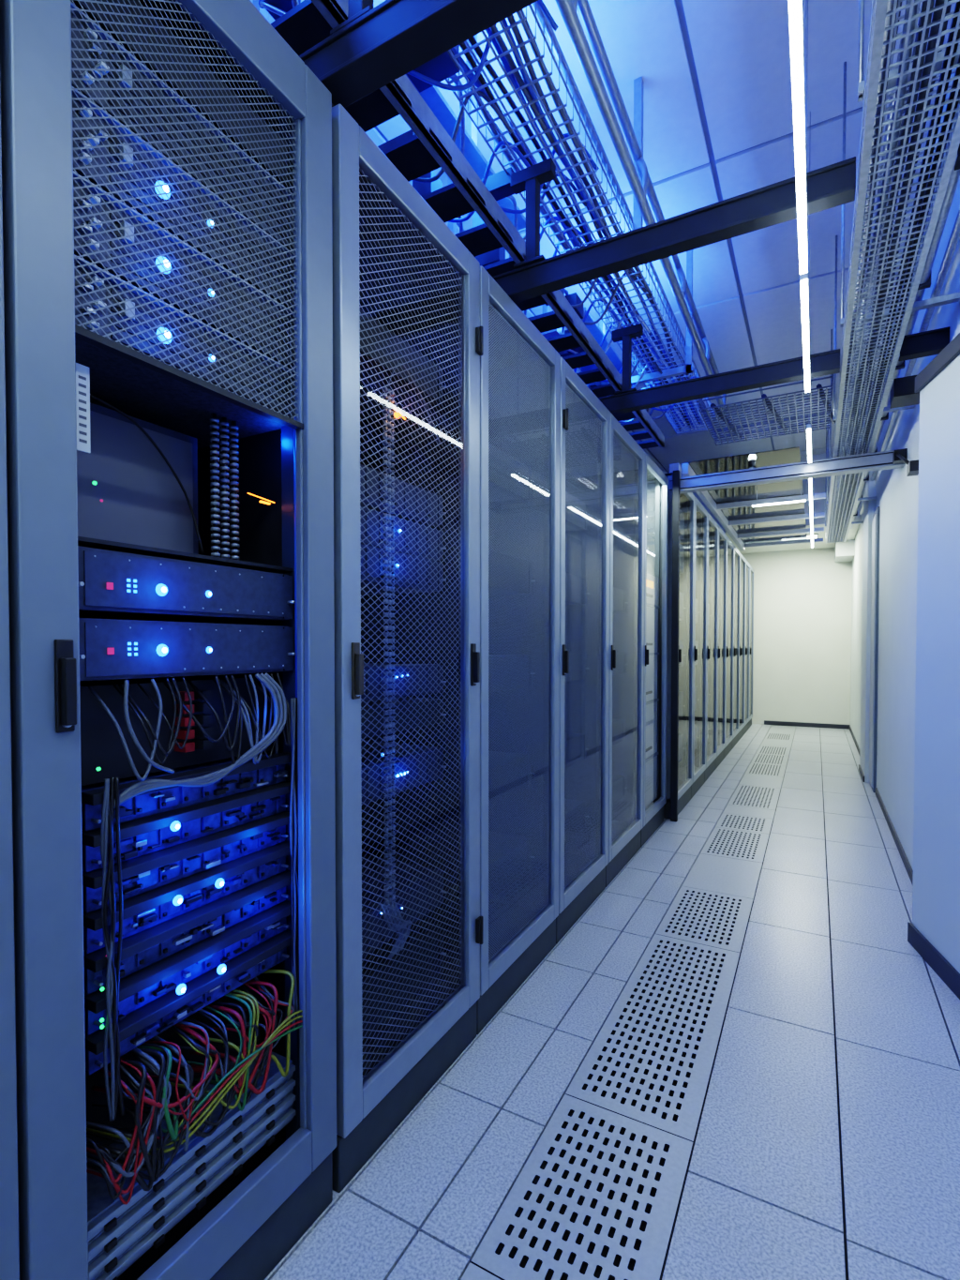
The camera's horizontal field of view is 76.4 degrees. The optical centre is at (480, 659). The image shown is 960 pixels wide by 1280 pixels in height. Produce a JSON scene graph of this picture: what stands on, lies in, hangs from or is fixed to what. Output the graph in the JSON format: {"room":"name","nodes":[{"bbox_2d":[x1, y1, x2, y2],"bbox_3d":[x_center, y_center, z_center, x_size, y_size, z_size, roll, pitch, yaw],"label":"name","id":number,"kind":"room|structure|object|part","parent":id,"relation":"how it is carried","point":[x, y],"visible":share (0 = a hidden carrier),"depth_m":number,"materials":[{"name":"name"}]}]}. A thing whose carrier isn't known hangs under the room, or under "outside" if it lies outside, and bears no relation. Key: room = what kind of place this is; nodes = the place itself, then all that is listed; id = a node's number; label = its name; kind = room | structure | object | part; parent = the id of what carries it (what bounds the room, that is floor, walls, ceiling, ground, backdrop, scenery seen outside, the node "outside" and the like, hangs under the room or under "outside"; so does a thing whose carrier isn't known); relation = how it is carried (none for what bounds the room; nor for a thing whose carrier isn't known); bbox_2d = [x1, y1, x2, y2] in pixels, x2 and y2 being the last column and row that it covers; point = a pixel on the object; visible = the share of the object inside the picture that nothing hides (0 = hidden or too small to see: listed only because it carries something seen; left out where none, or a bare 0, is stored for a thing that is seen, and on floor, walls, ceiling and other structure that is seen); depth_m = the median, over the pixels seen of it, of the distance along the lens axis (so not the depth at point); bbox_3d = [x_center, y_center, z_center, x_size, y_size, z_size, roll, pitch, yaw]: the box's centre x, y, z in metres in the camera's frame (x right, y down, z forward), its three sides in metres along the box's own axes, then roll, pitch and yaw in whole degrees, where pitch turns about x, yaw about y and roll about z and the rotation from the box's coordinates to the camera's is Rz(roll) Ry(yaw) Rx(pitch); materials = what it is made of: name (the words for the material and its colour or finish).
{"room":"server room","nodes":[
{"label":"server room","id":0,"kind":"room"},
{"bbox_2d":[250,0,955,473],"bbox_3d":[1.532,-2.332,3.874,3.400,0.100,11.750,1,1,29],"label":"ceiling","id":1,"kind":"structure","parent":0,"point":[718,122],"depth_m":2.68,"materials":[{"name":"paint"}]},
{"bbox_2d":[252,0,726,449],"bbox_3d":[-0.033,-1.798,2.036,0.942,0.890,5.601,1,1,29],"label":"cable tray","id":2,"kind":"object","parent":1,"relation":"attached to","point":[436,139],"visible":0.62,"depth_m":1.97,"materials":[{"name":"metal"}]},
{"bbox_2d":[406,34,526,230],"bbox_3d":[-0.029,-2.000,2.144,0.080,0.490,0.800,1,1,29],"label":"lamp","id":3,"kind":"object","parent":2,"relation":"attached to","point":[432,96],"depth_m":2.10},
{"bbox_2d":[584,277,622,374],"bbox_3d":[0.694,-2.028,3.458,0.080,0.490,0.800,1,1,29],"label":"lamp","id":4,"kind":"object","parent":2,"relation":"attached to","point":[598,332],"depth_m":3.44,"materials":[{"name":"blue"}]},
{"bbox_2d":[787,0,808,274],"bbox_3d":[0.535,-1.663,1.023,0.023,1.118,1.690,1,1,29],"label":"lamp","id":5,"kind":"object","parent":1,"relation":"hanging from","point":[795,7],"visible":1,"depth_m":1.26,"materials":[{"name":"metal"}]},
{"bbox_2d":[799,239,811,392],"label":"lamp","id":6,"kind":"object","parent":1,"relation":"hanging from","point":[805,296],"depth_m":2.08,"materials":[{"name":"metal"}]},
{"bbox_2d":[800,280,810,392],"bbox_3d":[1.179,-1.134,2.204,0.019,0.010,0.880,1,1,29],"label":"diffuser","id":7,"kind":"object","parent":6,"relation":"attached to","point":[805,284],"depth_m":2.09,"materials":[{"name":"white plastic"}]},
{"bbox_2d":[698,0,959,543],"bbox_3d":[1.485,-1.709,2.799,0.993,1.100,8.802,1,1,29],"label":"cable tray","id":8,"kind":"object","parent":1,"relation":"attached to","point":[917,67],"visible":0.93,"depth_m":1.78,"materials":[{"name":"metal"}]},
{"bbox_2d":[698,374,835,445],"bbox_3d":[1.614,-1.386,3.392,0.654,0.096,0.656,1,1,29],"label":"basket","id":9,"kind":"object","parent":8,"relation":"on","point":[709,423],"depth_m":3.34,"materials":[{"name":"grey metal"}]},
{"bbox_2d":[833,0,959,511],"bbox_3d":[1.749,-1.546,2.657,0.254,0.084,8.802,1,1,29],"label":"wire basket","id":10,"kind":"object","parent":8,"relation":"on","point":[948,12],"depth_m":1.87,"materials":[{"name":"metal"}]},
{"bbox_2d":[264,723,959,1279],"bbox_3d":[1.532,1.118,3.947,3.400,0.100,11.750,1,1,29],"label":"floor","id":11,"kind":"structure","parent":0,"point":[740,1061],"depth_m":1.59,"materials":[{"name":"white tile"}]},
{"bbox_2d":[0,86,19,1279],"bbox_3d":[-1.106,0.001,0.673,0.920,2.270,0.632,1,1,29],"label":"rack","id":12,"kind":"object","parent":11,"relation":"on","point":[9,1249],"visible":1,"depth_m":0.73,"materials":[{"name":"metal"}]},
{"bbox_2d":[0,0,336,1279],"bbox_3d":[-0.814,-0.010,1.203,0.920,2.270,0.558,1,1,29],"label":"rack","id":13,"kind":"object","parent":11,"relation":"on","point":[167,164],"visible":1,"depth_m":1.00,"materials":[{"name":"metal"}]},
{"bbox_3d":[-0.531,0.034,0.784,0.020,0.120,0.022,1,1,29],"label":"handle","id":14,"kind":"part","parent":13,"relation":"part of","materials":[{"name":"black plastic"}]},
{"bbox_3d":[-0.726,-0.964,1.149,0.620,0.080,0.449,1,1,29],"label":"blanking panel","id":15,"kind":"part","parent":13,"relation":"part of","materials":[{"name":"metal"}]},
{"bbox_3d":[-0.446,-0.733,0.984,0.001,0.575,0.416,1,1,29],"label":"door","id":16,"kind":"part","parent":13,"relation":"part of","materials":[{"name":"grey metal"}]},
{"bbox_2d":[331,103,483,1192],"bbox_3d":[-0.527,-0.021,1.723,0.920,2.270,0.594,1,1,29],"label":"rack","id":17,"kind":"object","parent":11,"relation":"on","point":[408,335],"visible":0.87,"depth_m":1.58,"materials":[{"name":"metal"}]},
{"bbox_3d":[-0.256,0.023,1.283,0.020,0.120,0.022,1,1,29],"label":"handle","id":18,"kind":"part","parent":17,"relation":"part of","materials":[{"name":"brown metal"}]},
{"bbox_3d":[-0.160,-0.067,1.519,0.001,2.000,0.465,1,1,29],"label":"door","id":19,"kind":"part","parent":17,"relation":"part of","materials":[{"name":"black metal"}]},
{"bbox_3d":[-0.012,0.014,1.726,0.020,0.120,0.022,1,1,29],"label":"handle","id":20,"kind":"part","parent":17,"relation":"part of","materials":[{"name":"black plastic"}]},
{"bbox_2d":[476,265,560,1034],"bbox_3d":[-0.240,-0.033,2.265,0.900,2.270,0.626,1,1,29],"label":"rack","id":21,"kind":"object","parent":11,"relation":"on","point":[520,369],"visible":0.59,"depth_m":2.10,"materials":[{"name":"metal"}]},
{"bbox_3d":[0.136,-0.078,2.055,0.001,2.010,0.525,1,1,29],"label":"door","id":22,"kind":"part","parent":21,"relation":"part of","materials":[{"name":"grey glass"}]},
{"bbox_2d":[556,356,610,944],"bbox_3d":[0.074,-0.044,2.814,0.920,2.270,0.630,1,1,29],"label":"rack","id":23,"kind":"object","parent":11,"relation":"on","point":[585,421],"visible":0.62,"depth_m":2.70,"materials":[{"name":"metal"}]},
{"bbox_3d":[0.331,0.001,2.348,0.020,0.120,0.022,1,1,29],"label":"handle","id":24,"kind":"part","parent":23,"relation":"part of","materials":[{"name":"black plastic"}]},
{"bbox_3d":[0.441,-0.090,2.608,0.001,2.010,0.529,1,1,29],"label":"door","id":25,"kind":"part","parent":23,"relation":"part of","materials":[{"name":"grey glass"}]},
{"bbox_2d":[605,412,645,887],"bbox_3d":[0.387,-0.056,3.382,0.920,2.270,0.658,1,1,29],"label":"rack","id":26,"kind":"object","parent":11,"relation":"on","point":[627,458],"visible":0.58,"depth_m":3.29,"materials":[{"name":"metal"}]},
{"bbox_3d":[0.636,-0.011,2.904,0.020,0.120,0.022,1,1,29],"label":"handle","id":27,"kind":"part","parent":26,"relation":"part of","materials":[{"name":"black plastic"}]},
{"bbox_3d":[0.753,-0.102,3.176,0.001,2.010,0.557,1,1,29],"label":"door","id":28,"kind":"part","parent":26,"relation":"part of","materials":[{"name":"grey glass"}]},
{"bbox_2d":[640,452,668,847],"bbox_3d":[0.696,-0.068,3.944,0.920,2.270,0.618,1,1,29],"label":"rack","id":29,"kind":"object","parent":11,"relation":"on","point":[656,483],"visible":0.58,"depth_m":3.95,"materials":[{"name":"silver metal"}]},
{"bbox_3d":[0.955,-0.023,3.482,0.020,0.120,0.022,1,1,29],"label":"handle","id":30,"kind":"part","parent":29,"relation":"part of","materials":[{"name":"black plastic"}]},
{"bbox_2d":[670,469,680,821],"bbox_3d":[1.284,-0.084,4.008,0.042,2.300,0.038,1,1,29],"label":"post","id":31,"kind":"object","parent":11,"relation":"on","point":[676,474],"depth_m":3.99,"materials":[{"name":"black metal"}]},
{"bbox_2d":[664,472,694,819],"bbox_3d":[1.047,-0.095,4.522,0.970,2.300,0.625,1,1,29],"label":"tall cabinet","id":32,"kind":"object","parent":11,"relation":"on","point":[686,500],"visible":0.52,"depth_m":4.53,"materials":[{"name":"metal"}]},
{"bbox_3d":[1.327,-0.035,4.047,0.020,0.120,0.022,1,1,29],"label":"handle","id":33,"kind":"part","parent":32,"relation":"part of","materials":[{"name":"black plastic"}]},
{"bbox_3d":[1.442,-0.140,4.304,0.028,2.160,0.617,1,1,29],"label":"door frame","id":34,"kind":"part","parent":32,"relation":"part of","materials":[{"name":"silver metal"}]},
{"bbox_2d":[691,496,707,798],"bbox_3d":[1.350,-0.106,5.072,0.970,2.300,0.625,1,1,29],"label":"tall cabinet","id":35,"kind":"object","parent":11,"relation":"on","point":[700,590],"visible":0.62,"depth_m":5.09,"materials":[{"name":"silver metal"}]},
{"bbox_3d":[1.630,-0.046,4.597,0.020,0.120,0.022,1,1,29],"label":"handle","id":36,"kind":"part","parent":35,"relation":"part of","materials":[{"name":"black plastic"}]},
{"bbox_2d":[704,512,718,783],"bbox_3d":[1.653,-0.118,5.622,0.970,2.300,0.625,1,1,29],"label":"tall cabinet","id":37,"kind":"object","parent":11,"relation":"on","point":[713,526],"visible":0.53,"depth_m":5.64,"materials":[{"name":"silver metal"}]},
{"bbox_3d":[1.933,-0.058,5.147,0.020,0.120,0.022,1,1,29],"label":"handle","id":38,"kind":"part","parent":37,"relation":"part of","materials":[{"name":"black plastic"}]},
{"bbox_2d":[715,525,727,768],"bbox_3d":[1.956,-0.129,6.172,0.970,2.300,0.625,1,1,29],"label":"tall cabinet","id":39,"kind":"object","parent":11,"relation":"on","point":[722,536],"visible":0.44,"depth_m":6.19,"materials":[{"name":"silver metal"}]},
{"bbox_2d":[723,537,734,758],"bbox_3d":[2.259,-0.141,6.722,0.970,2.300,0.625,1,1,29],"label":"tall cabinet","id":40,"kind":"object","parent":11,"relation":"on","point":[730,546],"visible":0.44,"depth_m":6.69,"materials":[{"name":"silver metal"}]},
{"bbox_3d":[2.656,-0.186,6.503,0.001,2.060,0.517,1,1,29],"label":"door glass","id":41,"kind":"part","parent":40,"relation":"part of","materials":[{"name":"grey glass"}]},
{"bbox_2d":[731,545,740,749],"bbox_3d":[2.562,-0.152,7.272,0.970,2.300,0.625,1,1,29],"label":"tall cabinet","id":42,"kind":"object","parent":11,"relation":"on","point":[737,554],"visible":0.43,"depth_m":7.12,"materials":[{"name":"silver metal"}]},
{"bbox_3d":[2.959,-0.198,7.053,0.001,2.060,0.517,1,1,29],"label":"door glass","id":43,"kind":"part","parent":42,"relation":"part of","materials":[{"name":"grey glass"}]},
{"bbox_2d":[737,553,745,741],"bbox_3d":[2.865,-0.164,7.822,0.970,2.300,0.625,1,1,29],"label":"tall cabinet","id":44,"kind":"object","parent":11,"relation":"on","point":[743,559],"visible":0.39,"depth_m":7.68,"materials":[{"name":"silver metal"}]},
{"bbox_3d":[3.262,-0.209,7.603,0.001,2.060,0.517,1,1,29],"label":"door glass","id":45,"kind":"part","parent":44,"relation":"part of","materials":[{"name":"grey glass"}]},
{"bbox_2d":[743,559,750,734],"bbox_3d":[3.168,-0.175,8.372,0.970,2.300,0.625,1,1,29],"label":"tall cabinet","id":46,"kind":"object","parent":11,"relation":"on","point":[747,565],"visible":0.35,"depth_m":8.23,"materials":[{"name":"silver metal"}]},
{"bbox_3d":[3.565,-0.221,8.153,0.001,2.060,0.517,1,1,29],"label":"door glass","id":47,"kind":"part","parent":46,"relation":"part of","materials":[{"name":"grey glass"}]},
{"bbox_2d":[748,565,754,728],"bbox_3d":[3.471,-0.187,8.922,0.970,2.300,0.625,1,1,29],"label":"tall cabinet","id":48,"kind":"object","parent":11,"relation":"on","point":[752,571],"visible":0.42,"depth_m":8.79,"materials":[{"name":"silver metal"}]},
{"bbox_3d":[3.868,-0.232,8.703,0.001,2.060,0.517,1,1,29],"label":"door glass","id":49,"kind":"part","parent":48,"relation":"part of","materials":[{"name":"glass"}]},
{"bbox_2d":[859,470,876,783],"bbox_3d":[3.445,-0.313,5.404,0.065,2.700,0.600,1,1,29],"label":"wall pier","id":50,"kind":"object","parent":11,"relation":"on","point":[869,506],"visible":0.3,"depth_m":5.17,"materials":[{"name":"paint"}]},
{"bbox_2d":[681,446,826,550],"bbox_3d":[2.628,-1.316,5.513,0.860,0.080,3.720,1,1,29],"label":"roof","id":51,"kind":"structure","parent":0,"point":[757,526],"depth_m":5.19,"materials":[{"name":"beige paint"}]},
{"bbox_2d":[680,450,861,562],"bbox_3d":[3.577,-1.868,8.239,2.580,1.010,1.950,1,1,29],"label":"ceiling","id":52,"kind":"structure","parent":0,"point":[844,551],"depth_m":7.55,"materials":[{"name":"white paint"}]},
{"bbox_2d":[784,533,818,541],"bbox_3d":[4.118,-1.557,7.861,0.430,0.015,0.530,1,1,29],"label":"panel light","id":53,"kind":"object","parent":52,"relation":"attached to","point":[816,535],"depth_m":7.64,"materials":[{"name":"white plastic"}]},
{"bbox_2d":[805,44,811,133],"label":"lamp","id":54,"kind":"object","parent":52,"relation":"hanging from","point":[806,44],"depth_m":1.87,"materials":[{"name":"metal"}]},
{"bbox_2d":[806,423,812,463],"bbox_3d":[1.792,-1.206,3.315,0.023,0.108,0.620,1,1,29],"label":"lamp","id":55,"kind":"object","parent":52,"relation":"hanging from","point":[809,426],"visible":1,"depth_m":3.22,"materials":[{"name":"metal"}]},
{"bbox_2d":[808,478,813,547],"bbox_3d":[2.858,-1.246,5.251,0.023,0.108,3.200,1,1,29],"label":"lamp","id":56,"kind":"object","parent":52,"relation":"hanging from","point":[810,480],"visible":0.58,"depth_m":4.75,"materials":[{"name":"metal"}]},
{"bbox_2d":[669,448,918,494],"bbox_3d":[1.693,-1.099,3.498,1.290,0.370,0.680,1,1,29],"label":"overhead beam","id":57,"kind":"object","parent":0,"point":[898,458],"visible":0.87,"depth_m":3.67,"materials":[{"name":"grey metal"}]},
{"bbox_2d":[751,489,807,506],"bbox_3d":[2.321,-1.273,4.738,0.390,0.123,0.025,1,1,29],"label":"lamp","id":58,"kind":"object","parent":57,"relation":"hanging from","point":[804,499],"visible":1,"depth_m":4.73,"materials":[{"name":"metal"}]},
{"bbox_3d":[2.210,-1.032,3.163,0.059,0.250,0.590,1,1,29],"label":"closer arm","id":59,"kind":"part","parent":57,"relation":"part of","materials":[{"name":"black plastic"}]},
{"bbox_2d":[741,547,852,729],"bbox_3d":[4.076,-0.717,9.170,2.780,3.550,0.120,1,1,29],"label":"wall","id":60,"kind":"structure","parent":0,"point":[803,597],"depth_m":8.80,"materials":[{"name":"paint"}]},
{"bbox_2d":[764,720,850,729],"bbox_3d":[4.697,0.936,8.787,1.090,0.060,0.012,1,1,29],"label":"baseboard","id":61,"kind":"structure","parent":60,"relation":"attached to","point":[766,722],"depth_m":8.77,"materials":[{"name":"black plastic"}]},
{"bbox_2d":[850,43,959,870],"bbox_3d":[3.707,-0.632,5.081,0.720,3.550,7.600,1,1,29],"label":"wall","id":62,"kind":"structure","parent":0,"point":[896,493],"depth_m":3.59,"materials":[{"name":"paint"}]},
{"bbox_2d":[598,323,950,415],"bbox_3d":[0.755,-1.378,2.867,2.330,0.385,0.070,1,1,29],"label":"support beam","id":63,"kind":"structure","parent":62,"relation":"attached to","point":[931,342],"depth_m":2.66,"materials":[{"name":"metal"}]},
{"bbox_2d":[869,506,880,792],"bbox_3d":[3.208,-0.079,4.963,0.027,2.250,0.390,1,1,29],"label":"door","id":64,"kind":"structure","parent":62,"relation":"in","point":[875,581],"depth_m":4.83,"materials":[{"name":"grey paint"}]},
{"bbox_2d":[849,725,959,999],"bbox_3d":[2.810,1.026,4.166,0.520,0.075,9.918,1,1,25],"label":"baseboard","id":65,"kind":"structure","parent":62,"relation":"attached to","point":[932,956],"depth_m":2.26,"materials":[{"name":"black plastic"}]},
{"bbox_2d":[912,354,959,973],"bbox_3d":[1.340,0.060,0.943,0.090,2.140,2.899,0,1,15],"label":"wall partition","id":66,"kind":"structure","parent":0,"point":[936,884],"depth_m":2.17,"materials":[{"name":"paint"}]},
{"bbox_2d":[915,332,959,392],"bbox_3d":[1.335,-1.025,0.927,0.104,0.060,2.909,0,1,15],"label":"trim","id":67,"kind":"structure","parent":66,"relation":"attached to","point":[951,352],"depth_m":2.15,"materials":[{"name":"grey metal"}]},
{"bbox_3d":[1.144,-0.521,-0.213,0.100,3.550,4.150,1,1,29],"label":"wall","id":68,"kind":"structure","parent":0,"visible":0},
{"bbox_2d":[299,0,538,107],"bbox_3d":[0.093,-1.339,1.022,2.950,0.385,0.070,1,1,29],"label":"support beam","id":69,"kind":"structure","parent":68,"relation":"attached to","point":[370,50],"depth_m":1.15,"materials":[{"name":"metal"}]},
{"bbox_2d":[492,143,959,302],"bbox_3d":[0.496,-1.355,1.754,2.950,0.385,0.070,1,1,29],"label":"support beam","id":70,"kind":"structure","parent":68,"relation":"attached to","point":[831,186],"depth_m":1.73,"materials":[{"name":"metal"}]}
]}

